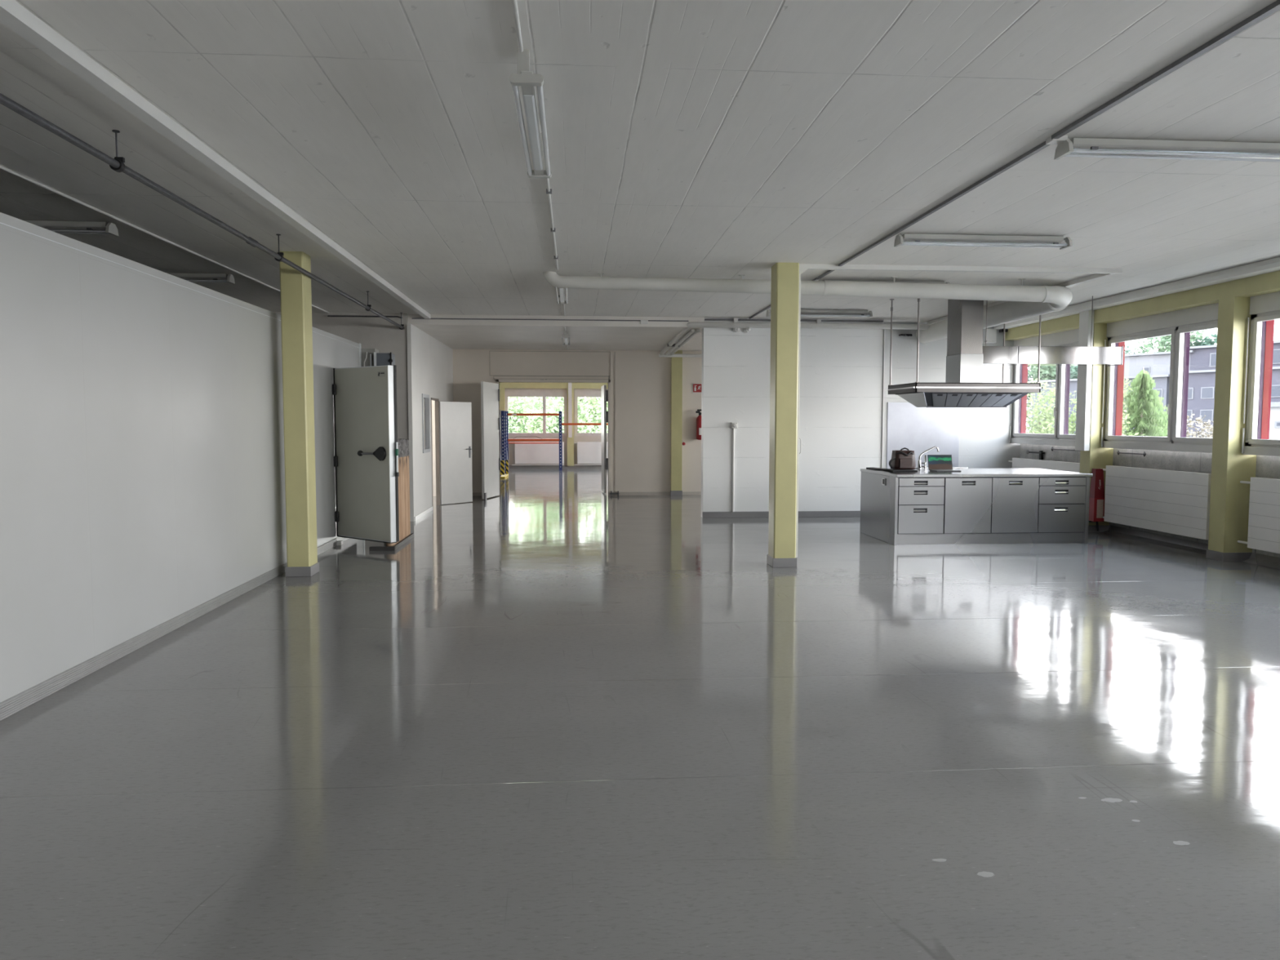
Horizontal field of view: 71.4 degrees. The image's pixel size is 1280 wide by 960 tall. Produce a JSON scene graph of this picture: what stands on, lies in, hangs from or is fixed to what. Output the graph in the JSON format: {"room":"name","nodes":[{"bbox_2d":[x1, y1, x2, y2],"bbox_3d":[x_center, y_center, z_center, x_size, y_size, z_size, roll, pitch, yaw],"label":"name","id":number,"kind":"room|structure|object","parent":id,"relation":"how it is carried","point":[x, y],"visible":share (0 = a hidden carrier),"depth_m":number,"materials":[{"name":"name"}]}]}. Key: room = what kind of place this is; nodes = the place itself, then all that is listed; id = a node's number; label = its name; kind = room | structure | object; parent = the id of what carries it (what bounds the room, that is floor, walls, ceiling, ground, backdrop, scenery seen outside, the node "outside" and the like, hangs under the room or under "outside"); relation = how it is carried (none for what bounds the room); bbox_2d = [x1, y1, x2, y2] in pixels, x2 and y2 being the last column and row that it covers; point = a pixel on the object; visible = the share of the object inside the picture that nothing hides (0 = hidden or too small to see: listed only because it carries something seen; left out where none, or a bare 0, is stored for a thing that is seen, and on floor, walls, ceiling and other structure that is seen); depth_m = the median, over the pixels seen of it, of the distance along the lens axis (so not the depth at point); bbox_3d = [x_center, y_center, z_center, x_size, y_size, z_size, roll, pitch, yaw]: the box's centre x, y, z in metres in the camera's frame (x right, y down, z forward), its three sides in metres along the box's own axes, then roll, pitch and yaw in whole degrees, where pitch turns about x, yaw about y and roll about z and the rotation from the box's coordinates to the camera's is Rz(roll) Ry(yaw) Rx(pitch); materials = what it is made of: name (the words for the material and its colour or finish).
{"room":"empty industrial hall","nodes":[
{"label":"empty industrial hall","id":0,"kind":"room"},
{"bbox_2d":[273,311,408,442],"bbox_3d":[-5.714,-0.963,13.847,4.185,3.240,0.140,0,4,-4],"label":"wall","id":1,"kind":"structure","parent":0,"point":[380,334],"depth_m":13.82,"materials":[{"name":"white paint"}]},
{"bbox_2d":[327,315,402,318],"bbox_3d":[-4.230,-2.509,13.714,1.136,0.049,0.072,0,4,-4],"label":"pipe","id":2,"kind":"object","parent":1,"relation":"attached to","point":[327,315],"visible":1,"depth_m":13.72,"materials":[{"name":"grey metal"}]},
{"bbox_2d":[360,348,395,366],"bbox_3d":[-3.734,-1.222,12.759,0.473,1.300,0.390,0,4,-4],"label":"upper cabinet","id":3,"kind":"object","parent":1,"relation":"attached to","point":[370,357],"visible":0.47,"depth_m":12.62,"materials":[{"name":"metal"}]},
{"bbox_2d":[368,438,413,551],"bbox_3d":[-3.181,0.148,11.427,0.305,1.340,1.300,0,4,-4],"label":"wall stub","id":4,"kind":"structure","parent":0,"point":[405,535],"depth_m":11.54,"materials":[{"name":"brown wood"}]},
{"bbox_2d":[332,364,399,545],"bbox_3d":[-3.421,-0.269,10.942,1.210,2.235,0.216,3,5,37],"label":"door","id":5,"kind":"structure","parent":4,"relation":"in","point":[366,458],"depth_m":10.86,"materials":[{"name":"grey metal"}]},
{"bbox_2d":[406,324,453,521],"bbox_3d":[-3.766,-1.042,16.316,0.060,3.080,4.830,0,4,-4],"label":"wall","id":6,"kind":"structure","parent":0,"point":[429,361],"depth_m":14.78,"materials":[{"name":"white paint"}]},
{"bbox_2d":[422,393,430,453],"bbox_3d":[-3.676,-0.963,15.182,0.080,0.990,0.690,0,4,-4],"label":"window","id":7,"kind":"structure","parent":6,"relation":"in","point":[427,420],"depth_m":15.45,"materials":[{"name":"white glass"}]},
{"bbox_2d":[431,397,472,509],"bbox_3d":[-3.647,-0.514,16.605,0.382,1.990,1.598,1,4,17],"label":"door","id":8,"kind":"structure","parent":6,"relation":"in","point":[453,420],"depth_m":16.93,"materials":[{"name":"white paint"}]},
{"bbox_2d":[408,314,704,351],"bbox_3d":[-1.083,-3.174,22.273,14.800,0.410,16.300,0,4,-4],"label":"ceiling","id":9,"kind":"structure","parent":0,"point":[456,334],"depth_m":15.16,"materials":[{"name":"white paint"}]},
{"bbox_2d":[412,317,688,324],"bbox_3d":[-1.393,-2.510,14.082,4.350,0.064,0.040,0,4,-4],"label":"conduit","id":10,"kind":"object","parent":9,"relation":"attached to","point":[642,322],"visible":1,"depth_m":14.10,"materials":[{"name":"white metal"}]},
{"bbox_2d":[658,353,702,357],"bbox_3d":[2.489,-2.616,18.810,4.200,0.070,0.068,0,4,-4],"label":"pipe","id":11,"kind":"object","parent":9,"relation":"hanging from","point":[674,355],"visible":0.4,"depth_m":18.67,"materials":[{"name":"white plastic"}]},
{"bbox_2d":[666,328,700,355],"bbox_3d":[0.699,-2.542,16.610,0.300,0.135,4.041,0,4,-4],"label":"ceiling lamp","id":12,"kind":"object","parent":9,"relation":"attached to","point":[675,347],"visible":1,"depth_m":16.20,"materials":[{"name":"white plastic"}]},
{"bbox_2d":[659,321,931,355],"bbox_3d":[2.697,-2.578,16.555,4.242,0.210,4.445,0,4,-4],"label":"pipe","id":13,"kind":"object","parent":9,"relation":"attached to","point":[692,324],"visible":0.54,"depth_m":14.38,"materials":[{"name":"white plastic"}]},
{"bbox_2d":[504,388,608,465],"bbox_3d":[-1.662,-1.941,30.048,14.800,3.100,0.300,0,4,-4],"label":"wall","id":14,"kind":"structure","parent":0,"point":[576,438],"depth_m":29.84,"materials":[{"name":"white paint"}]},
{"bbox_2d":[499,387,505,442],"bbox_3d":[-4.593,-1.766,29.627,0.210,2.600,0.119,0,4,-4],"label":"column","id":15,"kind":"structure","parent":14,"relation":"attached to","point":[502,402],"depth_m":29.52,"materials":[{"name":"yellow paint"}]},
{"bbox_2d":[504,389,567,435],"bbox_3d":[-3.471,-2.239,29.756,2.050,1.550,0.090,0,4,-4],"label":"window","id":16,"kind":"structure","parent":14,"relation":"in","point":[508,393],"depth_m":29.72,"materials":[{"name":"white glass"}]},
{"bbox_2d":[511,441,564,465],"bbox_3d":[-3.401,-0.877,29.699,1.730,0.780,0.070,0,4,-4],"label":"radiator","id":17,"kind":"object","parent":14,"relation":"attached to","point":[525,453],"visible":0.94,"depth_m":29.66,"materials":[{"name":"white metal"}]},
{"bbox_2d":[499,382,608,388],"bbox_3d":[-1.644,-3.254,29.742,14.600,0.400,0.140,0,4,-4],"label":"trim","id":18,"kind":"structure","parent":14,"relation":"attached to","point":[502,384],"depth_m":29.58,"materials":[{"name":"yellow paint"}]},
{"bbox_2d":[508,465,601,468],"bbox_3d":[-1.601,-0.443,29.984,14.500,0.120,0.030,0,4,-4],"label":"baseboard","id":19,"kind":"structure","parent":14,"relation":"attached to","point":[509,466],"depth_m":29.87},
{"bbox_2d":[568,382,572,437],"bbox_3d":[-2.325,-2.416,29.635,0.120,2.000,0.040,0,4,-4],"label":"trim","id":20,"kind":"structure","parent":14,"relation":"attached to","point":[570,389],"depth_m":29.62,"materials":[{"name":"white paint"}]},
{"bbox_2d":[567,387,573,466],"bbox_3d":[-2.322,-1.773,29.777,0.220,2.600,0.159,0,4,-4],"label":"column","id":21,"kind":"structure","parent":14,"relation":"attached to","point":[570,440],"depth_m":29.73,"materials":[{"name":"yellow paint"}]},
{"bbox_2d":[573,441,608,465],"bbox_3d":[-1.222,-0.886,29.863,1.960,0.780,0.070,0,4,-4],"label":"radiator","id":22,"kind":"object","parent":14,"relation":"attached to","point":[588,452],"visible":0.48,"depth_m":29.79,"materials":[{"name":"white metal"}]},
{"bbox_2d":[574,389,608,435],"bbox_3d":[-1.173,-2.248,29.929,2.040,1.550,0.090,0,4,-4],"label":"window","id":23,"kind":"structure","parent":14,"relation":"in","point":[578,393],"depth_m":29.82,"materials":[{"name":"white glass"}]},
{"bbox_2d":[423,349,702,496],"bbox_3d":[-0.832,-1.215,19.028,14.800,3.080,0.150,0,4,-4],"label":"wall","id":24,"kind":"structure","parent":0,"point":[642,377],"depth_m":18.96,"materials":[{"name":"beige paint"}]},
{"bbox_2d":[480,379,608,500],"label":"door","id":25,"kind":"structure","parent":24,"relation":"in","point":[490,392],"depth_m":18.31,"materials":[{"name":"white paint"}]},
{"bbox_2d":[600,380,610,495],"bbox_3d":[-0.774,-0.933,19.555,0.126,2.450,1.248,-1,4,-10],"label":"door","id":26,"kind":"structure","parent":25,"relation":"attached to","point":[605,394],"depth_m":19.14,"materials":[{"name":"white paint"}]},
{"bbox_2d":[488,351,610,376],"bbox_3d":[-1.891,-2.453,18.787,2.540,0.520,0.013,0,4,-4],"label":"trim","id":27,"kind":"structure","parent":24,"relation":"attached to","point":[489,351],"depth_m":18.79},
{"bbox_2d":[493,375,609,379],"bbox_3d":[-1.862,-2.159,18.808,2.440,0.070,0.013,0,4,-4],"label":"trim","id":28,"kind":"structure","parent":24,"relation":"attached to","point":[493,375],"depth_m":18.81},
{"bbox_2d":[472,490,701,496],"bbox_3d":[1.271,0.272,19.149,10.400,0.100,0.115,0,4,-4],"label":"baseboard","id":29,"kind":"structure","parent":24,"relation":"attached to","point":[637,493],"depth_m":19.09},
{"bbox_2d":[614,351,615,491],"bbox_3d":[-0.534,-1.236,18.968,0.015,2.970,0.010,0,4,-4],"label":"trim","id":30,"kind":"structure","parent":24,"relation":"attached to","point":[615,352],"depth_m":18.96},
{"bbox_2d":[671,350,682,490],"bbox_3d":[0.778,-1.263,19.020,0.230,2.980,0.100,0,4,-4],"label":"column","id":31,"kind":"structure","parent":24,"relation":"attached to","point":[676,362],"depth_m":18.97,"materials":[{"name":"yellow paint"}]},
{"bbox_2d":[695,408,701,439],"bbox_3d":[1.289,-1.182,19.014,0.174,0.650,0.151,3,5,42],"label":"fire extinguisher","id":32,"kind":"object","parent":24,"relation":"attached to","point":[699,417],"visible":0.77,"depth_m":18.97,"materials":[{"name":"red metal"}]},
{"bbox_2d":[0,468,1279,959],"bbox_3d":[-0.280,0.923,11.797,14.800,0.250,37.800,0,4,-4],"label":"floor","id":33,"kind":"structure","parent":0,"point":[564,717],"depth_m":4.19,"materials":[{"name":"grey concrete"}]},
{"bbox_2d":[0,212,361,702],"bbox_3d":[-5.061,0.046,2.692,3.708,2.670,19.910,0,4,-4],"label":"wall","id":34,"kind":"structure","parent":33,"relation":"on","point":[142,461],"depth_m":5.99,"materials":[{"name":"paint"}]},
{"bbox_2d":[0,537,337,720],"bbox_3d":[-3.156,1.375,2.163,0.011,0.090,18.400,0,4,-4],"label":"baseboard","id":35,"kind":"structure","parent":34,"relation":"attached to","point":[9,707],"depth_m":5.94,"materials":[{"name":"plastic"}]},
{"bbox_2d":[279,251,319,577],"bbox_3d":[-3.460,-0.650,9.043,0.252,3.240,0.304,0,4,-4],"label":"column","id":36,"kind":"structure","parent":33,"relation":"on","point":[295,295],"depth_m":8.93,"materials":[{"name":"yellow paint"}]},
{"bbox_2d":[500,459,508,478],"bbox_3d":[-3.892,-0.337,25.376,0.200,0.500,1.370,0,4,-4],"label":"guard","id":37,"kind":"object","parent":33,"relation":"on","point":[503,474],"visible":0.72,"depth_m":24.72,"materials":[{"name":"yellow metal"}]},
{"bbox_2d":[499,409,608,475],"bbox_3d":[-2.345,-1.150,27.042,3.720,1.910,4.202,0,4,-4],"label":"rack","id":38,"kind":"object","parent":33,"relation":"on","point":[504,442],"visible":0.69,"depth_m":28.62,"materials":[{"name":"metal"}]},
{"bbox_2d":[766,262,799,567],"bbox_3d":[1.551,-0.684,9.639,0.266,3.240,0.304,0,4,-4],"label":"column","id":39,"kind":"structure","parent":33,"relation":"on","point":[784,295],"depth_m":9.52,"materials":[{"name":"yellow paint"}]},
{"bbox_2d":[859,467,1093,545],"bbox_3d":[4.458,0.332,12.057,2.597,0.905,1.415,0,4,-4],"label":"kitchen island","id":40,"kind":"object","parent":33,"relation":"on","point":[1032,505],"visible":1,"depth_m":11.41,"materials":[{"name":"silver metal"}]},
{"bbox_2d":[860,467,1093,477],"bbox_3d":[4.464,-0.102,12.030,2.585,0.037,1.415,0,4,-4],"label":"island countertop","id":41,"kind":"structure","parent":40,"relation":"on","point":[1032,472],"depth_m":11.55,"materials":[{"name":"silver metal"}]},
{"bbox_2d":[883,468,917,471],"bbox_3d":[3.488,-0.128,11.937,0.345,0.025,0.350,0,4,-4],"label":"laptop sleeve","id":42,"kind":"object","parent":41,"relation":"on","point":[884,469],"visible":0.92,"depth_m":11.78,"materials":[{"name":"black fabric"}]},
{"bbox_2d":[888,447,915,469],"bbox_3d":[3.513,-0.292,11.992,0.353,0.294,0.222,0,4,-4],"label":"camera bag","id":43,"kind":"object","parent":42,"relation":"on","point":[901,459],"visible":1,"depth_m":11.91,"materials":[{"name":"brown leather"}]},
{"bbox_2d":[927,454,960,471],"bbox_3d":[4.081,-0.225,11.956,0.350,0.218,0.291,0,4,-4],"label":"laptop","id":44,"kind":"object","parent":41,"relation":"on","point":[936,463],"visible":1,"depth_m":12.06,"materials":[{"name":"black plastic"}]},
{"bbox_2d":[1008,457,1079,472],"bbox_3d":[6.481,0.166,14.186,0.253,0.966,2.200,0,4,-4],"label":"radiator","id":45,"kind":"object","parent":33,"relation":"on","point":[1017,463],"visible":0.22,"depth_m":14.00,"materials":[{"name":"white metal"}]},
{"bbox_2d":[1088,468,1104,531],"bbox_3d":[6.444,0.282,12.601,0.165,0.882,0.164,0,4,-4],"label":"fire extinguisher cover","id":46,"kind":"object","parent":33,"relation":"on","point":[1096,501],"visible":0.98,"depth_m":12.53,"materials":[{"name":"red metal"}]},
{"bbox_2d":[1102,465,1211,540],"bbox_3d":[6.680,0.338,11.539,0.253,0.966,2.200,0,4,-4],"label":"radiator","id":47,"kind":"object","parent":33,"relation":"on","point":[1168,501],"visible":0.93,"depth_m":11.29,"materials":[{"name":"white metal"}]},
{"bbox_2d":[1208,296,1256,552],"bbox_3d":[6.762,-0.613,10.079,0.400,2.850,0.245,0,4,-4],"label":"column","id":48,"kind":"structure","parent":33,"relation":"on","point":[1229,500],"depth_m":10.00,"materials":[{"name":"yellow paint"}]},
{"bbox_2d":[1237,476,1279,565],"bbox_3d":[6.879,0.510,8.892,0.253,0.966,2.200,0,4,-4],"label":"radiator","id":49,"kind":"object","parent":33,"relation":"on","point":[1264,520],"visible":1,"depth_m":9.57,"materials":[{"name":"white metal"}]},
{"bbox_2d":[0,0,1279,322],"bbox_3d":[0.304,-2.059,3.859,14.800,0.250,22.300,0,4,-4],"label":"ceiling","id":50,"kind":"structure","parent":0,"point":[687,139],"depth_m":5.27,"materials":[{"name":"paint"}]},
{"bbox_2d":[23,220,118,235],"bbox_3d":[-5.190,-2.114,7.438,1.524,0.097,0.175,0,4,-4],"label":"ceiling lamp","id":51,"kind":"object","parent":50,"relation":"attached to","point":[59,227],"visible":0.79,"depth_m":7.44,"materials":[{"name":"grey metal"}]},
{"bbox_2d":[0,165,329,313],"bbox_3d":[-4.008,-1.882,3.194,0.022,0.022,21.000,0,4,-4],"label":"conduit","id":52,"kind":"object","parent":50,"relation":"attached to","point":[3,168],"visible":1,"depth_m":7.42,"materials":[{"name":"white plastic"}]},
{"bbox_2d":[166,272,235,284],"bbox_3d":[-5.386,-2.283,10.046,1.524,0.097,0.175,0,4,-4],"label":"ceiling lamp","id":53,"kind":"object","parent":50,"relation":"attached to","point":[193,277],"visible":0.51,"depth_m":10.04,"materials":[{"name":"grey metal"}]},
{"bbox_2d":[0,93,404,329],"bbox_3d":[-3.032,-1.913,5.578,0.130,0.268,25.603,0,4,-4],"label":"ceiling pipe","id":54,"kind":"object","parent":50,"relation":"hanging from","point":[117,164],"visible":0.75,"depth_m":5.48,"materials":[{"name":"grey metal"}]},
{"bbox_2d":[0,0,431,318],"bbox_3d":[-2.527,-1.873,3.406,0.089,0.068,21.200,0,4,-4],"label":"ceiling beam","id":55,"kind":"structure","parent":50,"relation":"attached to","point":[14,15],"depth_m":4.81,"materials":[{"name":"white plastic"}]},
{"bbox_2d":[509,48,551,177],"bbox_3d":[-0.564,-1.905,4.738,0.150,0.173,1.560,0,4,-4],"label":"ceiling lamp","id":56,"kind":"object","parent":50,"relation":"attached to","point":[524,77],"visible":1,"depth_m":4.39,"materials":[{"name":"metal"}]},
{"bbox_2d":[511,0,568,350],"bbox_3d":[-0.633,-1.974,5.854,0.079,0.180,25.800,0,4,-4],"label":"conduit","id":57,"kind":"object","parent":50,"relation":"attached to","point":[548,191],"visible":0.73,"depth_m":6.10,"materials":[{"name":"white plastic"}]},
{"bbox_2d":[555,287,568,303],"bbox_3d":[-0.969,-2.341,11.040,0.150,0.118,1.560,0,4,-4],"label":"ceiling lamp","id":58,"kind":"object","parent":50,"relation":"attached to","point":[562,292],"visible":0.52,"depth_m":11.10,"materials":[{"name":"metal"}]},
{"bbox_2d":[704,318,883,322],"bbox_3d":[2.442,-2.582,14.417,3.050,0.028,0.028,0,4,-4],"label":"conduit","id":59,"kind":"object","parent":50,"relation":"attached to","point":[705,319],"visible":0.81,"depth_m":14.43,"materials":[{"name":"white metal"}]},
{"bbox_2d":[542,271,1072,343],"bbox_3d":[1.922,-2.344,12.470,6.375,0.408,4.629,0,4,-4],"label":"ventilation duct","id":60,"kind":"object","parent":50,"relation":"hanging from","point":[1023,302],"visible":0.94,"depth_m":10.27,"materials":[{"name":"white metal"}]},
{"bbox_2d":[765,309,872,317],"bbox_3d":[2.677,-2.487,13.303,1.574,0.097,0.175,0,4,-4],"label":"ceiling lamp","id":61,"kind":"object","parent":50,"relation":"attached to","point":[804,313],"visible":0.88,"depth_m":13.28,"materials":[{"name":"grey metal"}]},
{"bbox_2d":[818,280,950,284],"bbox_3d":[2.884,-2.309,10.556,1.574,0.097,0.175,0,4,-4],"label":"ceiling lamp","id":62,"kind":"object","parent":50,"relation":"attached to","point":[914,282],"visible":0.17,"depth_m":10.54,"materials":[{"name":"grey metal"}]},
{"bbox_2d":[795,263,1121,557],"bbox_3d":[3.275,-0.902,12.257,3.587,3.140,5.180,0,4,-4],"label":"cable trunking","id":63,"kind":"object","parent":50,"relation":"attached to","point":[1100,273],"visible":0.84,"depth_m":9.60,"materials":[{"name":"white plastic"}]},
{"bbox_2d":[884,298,1042,407],"bbox_3d":[4.268,-1.702,11.818,1.695,1.485,1.036,0,4,-4],"label":"extractor hood","id":64,"kind":"object","parent":50,"relation":"hanging from","point":[963,386],"visible":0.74,"depth_m":11.60,"materials":[{"name":"metal"}]},
{"bbox_2d":[893,233,1072,249],"bbox_3d":[3.077,-2.143,7.989,1.574,0.097,0.175,0,4,-4],"label":"ceiling lamp","id":65,"kind":"object","parent":50,"relation":"attached to","point":[906,239],"visible":1,"depth_m":7.96,"materials":[{"name":"grey metal"}]},
{"bbox_2d":[748,0,1279,319],"bbox_3d":[2.569,-1.912,3.788,0.095,0.030,21.200,0,4,-4],"label":"rail","id":66,"kind":"object","parent":50,"relation":"attached to","point":[1059,137],"visible":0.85,"depth_m":4.74,"materials":[{"name":"grey metal"}]},
{"bbox_2d":[982,296,1123,366],"bbox_3d":[5.442,-1.999,11.963,1.970,0.910,0.370,0,4,-4],"label":"hanging light fixture","id":67,"kind":"object","parent":50,"relation":"hanging from","point":[992,355],"visible":0.84,"depth_m":11.82,"materials":[{"name":"white metal"}]},
{"bbox_2d":[1053,137,1279,161],"bbox_3d":[3.278,-1.969,5.322,1.574,0.097,0.175,0,4,-4],"label":"ceiling lamp","id":68,"kind":"object","parent":50,"relation":"attached to","point":[1074,147],"visible":1,"depth_m":5.28,"materials":[{"name":"grey metal"}]},
{"bbox_2d":[701,317,884,516],"bbox_3d":[2.500,-1.010,14.674,2.970,3.240,0.200,0,4,-4],"label":"wall","id":69,"kind":"structure","parent":0,"point":[841,386],"depth_m":14.58,"materials":[{"name":"white paint"}]},
{"bbox_2d":[730,422,737,511],"bbox_3d":[1.531,-0.208,14.501,0.105,1.460,0.104,0,4,-4],"label":"vertical cable","id":70,"kind":"object","parent":69,"relation":"attached to","point":[734,425],"visible":1,"depth_m":14.51,"materials":[{"name":"white plastic"}]},
{"bbox_2d":[702,511,860,518],"bbox_3d":[2.504,0.564,14.664,2.975,0.100,0.025,0,4,-4],"label":"baseboard","id":71,"kind":"structure","parent":69,"relation":"attached to","point":[761,513],"depth_m":14.62,"materials":[{"name":"grey plastic"}]},
{"bbox_2d":[882,322,1020,468],"bbox_3d":[5.230,-1.044,15.239,2.720,3.240,0.200,0,4,-4],"label":"wall","id":72,"kind":"structure","parent":0,"point":[984,432],"depth_m":15.15,"materials":[{"name":"white paint"}]},
{"bbox_2d":[880,328,884,467],"bbox_3d":[3.988,-0.951,14.860,0.015,3.100,0.380,0,4,-4],"label":"trim","id":73,"kind":"structure","parent":72,"relation":"attached to","point":[883,329],"depth_m":14.65,"materials":[{"name":"white paint"}]},
{"bbox_2d":[886,402,959,468],"bbox_3d":[4.804,-0.591,15.127,1.250,1.450,0.018,0,4,-4],"label":"backsplash","id":74,"kind":"structure","parent":72,"relation":"attached to","point":[917,429],"depth_m":15.10,"materials":[{"name":"metal"}]},
{"bbox_2d":[982,328,996,343],"bbox_3d":[5.901,-2.429,15.039,0.200,0.230,0.120,0,4,-4],"label":"junction box","id":75,"kind":"object","parent":72,"relation":"attached to","point":[991,336],"visible":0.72,"depth_m":15.00,"materials":[{"name":"white paint"}]},
{"bbox_2d":[994,257,1279,329],"bbox_3d":[6.893,-1.897,4.265,0.200,0.105,21.700,0,4,-4],"label":"trim","id":76,"kind":"structure","parent":72,"relation":"attached to","point":[1270,265],"depth_m":10.74,"materials":[{"name":"white plastic"}]},
{"bbox_2d":[1004,271,1279,340],"bbox_3d":[7.190,-1.812,4.313,0.400,0.290,22.140,0,4,-4],"label":"beam","id":77,"kind":"structure","parent":72,"relation":"attached to","point":[1266,283],"depth_m":11.03,"materials":[{"name":"yellow paint"}]},
{"bbox_2d":[1019,444,1279,557],"bbox_3d":[7.367,0.677,4.488,0.080,1.200,22.140,0,4,-4],"label":"wall","id":78,"kind":"structure","parent":0,"point":[1267,466],"depth_m":11.59,"materials":[{"name":"concrete"}]},
{"bbox_2d":[1008,328,1079,446],"bbox_3d":[6.561,-1.425,14.021,0.324,1.750,2.415,0,4,-4],"label":"window","id":79,"kind":"structure","parent":78,"relation":"attached to","point":[1060,437],"depth_m":13.86,"materials":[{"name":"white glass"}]},
{"bbox_2d":[1088,524,1109,532],"bbox_3d":[6.554,0.687,12.820,0.415,0.100,0.267,0,4,-4],"label":"baseboard","id":80,"kind":"structure","parent":78,"relation":"attached to","point":[1102,528],"depth_m":12.69,"materials":[{"name":"grey plastic"}]},
{"bbox_2d":[1080,323,1113,525],"bbox_3d":[6.563,-0.785,12.726,0.400,2.850,0.245,0,4,-4],"label":"column","id":81,"kind":"structure","parent":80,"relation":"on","point":[1098,457],"depth_m":12.60,"materials":[{"name":"yellow paint"}]},
{"bbox_2d":[1075,310,1094,450],"bbox_3d":[6.321,-1.403,12.670,0.085,1.970,0.230,0,4,-4],"label":"cable trunking","id":82,"kind":"object","parent":81,"relation":"attached to","point":[1082,413],"visible":0.98,"depth_m":12.61,"materials":[{"name":"white plastic"}]},
{"bbox_2d":[1101,302,1218,453],"bbox_3d":[6.761,-1.253,11.374,0.324,1.750,2.415,0,4,-4],"label":"window","id":83,"kind":"structure","parent":78,"relation":"in","point":[1179,324],"depth_m":11.21,"materials":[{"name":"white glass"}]},
{"bbox_2d":[1104,524,1279,568],"bbox_3d":[7.272,1.226,4.516,0.130,0.100,21.740,0,4,-4],"label":"baseboard","id":84,"kind":"structure","parent":78,"relation":"attached to","point":[1262,559],"depth_m":11.24,"materials":[{"name":"grey plastic"}]},
{"bbox_2d":[1205,549,1251,561],"bbox_3d":[6.753,0.859,10.173,0.415,0.100,0.267,0,4,-4],"label":"baseboard","id":85,"kind":"structure","parent":78,"relation":"attached to","point":[1219,556],"depth_m":10.04,"materials":[{"name":"grey plastic"}]},
{"bbox_2d":[1241,291,1279,456],"bbox_3d":[6.960,-1.081,8.727,0.324,1.750,2.415,0,4,-4],"label":"window","id":86,"kind":"structure","parent":78,"relation":"in","point":[1264,308],"depth_m":9.81,"materials":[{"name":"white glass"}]},
{"label":"outside","id":87,"kind":"structure","parent":0,"visible":0},
{"bbox_3d":[-4.951,0.585,65.991,120.000,0.200,68.000,0,4,-4],"label":"ground","id":88,"kind":"structure","parent":87,"visible":0},
{"bbox_2d":[507,396,608,432],"bbox_3d":[-3.793,-5.457,57.328,20.058,12.982,20.691,-3,5,-42],"label":"woods","id":89,"kind":"object","parent":88,"relation":"on","point":[590,412],"visible":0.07,"depth_m":48.05,"materials":[{"name":"green plant"}]},
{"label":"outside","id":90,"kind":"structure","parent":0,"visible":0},
{"bbox_3d":[156.285,1.725,112.377,311.500,0.200,320.000,0,4,-4],"label":"ground","id":91,"kind":"structure","parent":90,"visible":0},
{"bbox_2d":[1026,377,1076,434],"bbox_3d":[20.760,0.321,45.568,4.703,11.029,5.924,2,4,28],"label":"broadleaf tree","id":92,"kind":"object","parent":91,"relation":"on","point":[1047,424],"visible":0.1,"depth_m":44.74,"materials":[{"name":"green plant"}]},
{"bbox_2d":[1028,374,1169,435],"bbox_3d":[85.538,-9.807,159.824,24.371,16.550,30.196,0,4,-4],"label":"building","id":93,"kind":"structure","parent":91,"relation":"on","point":[1162,381],"depth_m":159.12,"materials":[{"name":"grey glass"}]},
{"bbox_2d":[1124,350,1194,376],"bbox_3d":[89.297,-19.549,154.025,15.120,4.350,17.420,0,4,-4],"label":"building","id":94,"kind":"structure","parent":93,"relation":"on","point":[1156,363],"depth_m":151.41,"materials":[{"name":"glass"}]},
{"bbox_2d":[1026,329,1217,432],"bbox_3d":[111.439,-20.453,193.587,111.710,33.470,83.283,0,4,-4],"label":"woods","id":95,"kind":"object","parent":91,"relation":"on","point":[1046,372],"visible":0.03,"depth_m":193.44,"materials":[{"name":"green plant"}]},
{"bbox_2d":[1121,376,1133,435],"bbox_3d":[22.254,0.436,42.286,3.766,11.223,3.840,0,4,-2],"label":"broadleaf tree","id":96,"kind":"object","parent":91,"relation":"on","point":[1124,418],"visible":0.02,"depth_m":41.46,"materials":[{"name":"green plant"}]},
{"bbox_2d":[1122,367,1168,436],"bbox_3d":[23.466,0.593,42.034,8.882,11.765,8.241,0,4,4],"label":"conifer tree","id":97,"kind":"object","parent":91,"relation":"on","point":[1146,417],"visible":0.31,"depth_m":41.40,"materials":[{"name":"green plant"}]},
{"bbox_2d":[1186,413,1213,438],"bbox_3d":[26.593,1.433,42.482,3.694,9.219,4.332,0,4,3],"label":"broadleaf tree","id":98,"kind":"object","parent":91,"relation":"on","point":[1206,425],"visible":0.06,"depth_m":42.14,"materials":[{"name":"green plant"}]},
{"bbox_2d":[1186,366,1279,437],"bbox_3d":[101.440,-8.096,130.567,29.899,16.950,41.376,0,4,-4],"label":"building","id":99,"kind":"structure","parent":91,"relation":"on","point":[1201,388],"depth_m":139.62,"materials":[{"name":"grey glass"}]},
{"bbox_2d":[1189,340,1279,370],"bbox_3d":[101.967,-18.722,133.722,23.318,4.550,34.964,0,4,-4],"label":"building","id":100,"kind":"structure","parent":99,"relation":"on","point":[1203,357],"depth_m":143.88,"materials":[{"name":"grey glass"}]},
{"bbox_2d":[1269,401,1279,439],"bbox_3d":[54.115,-0.415,63.281,10.700,10.250,16.693,-3,5,-43],"label":"building","id":101,"kind":"structure","parent":91,"relation":"on","point":[1274,424],"depth_m":64.66,"materials":[{"name":"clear glass"}]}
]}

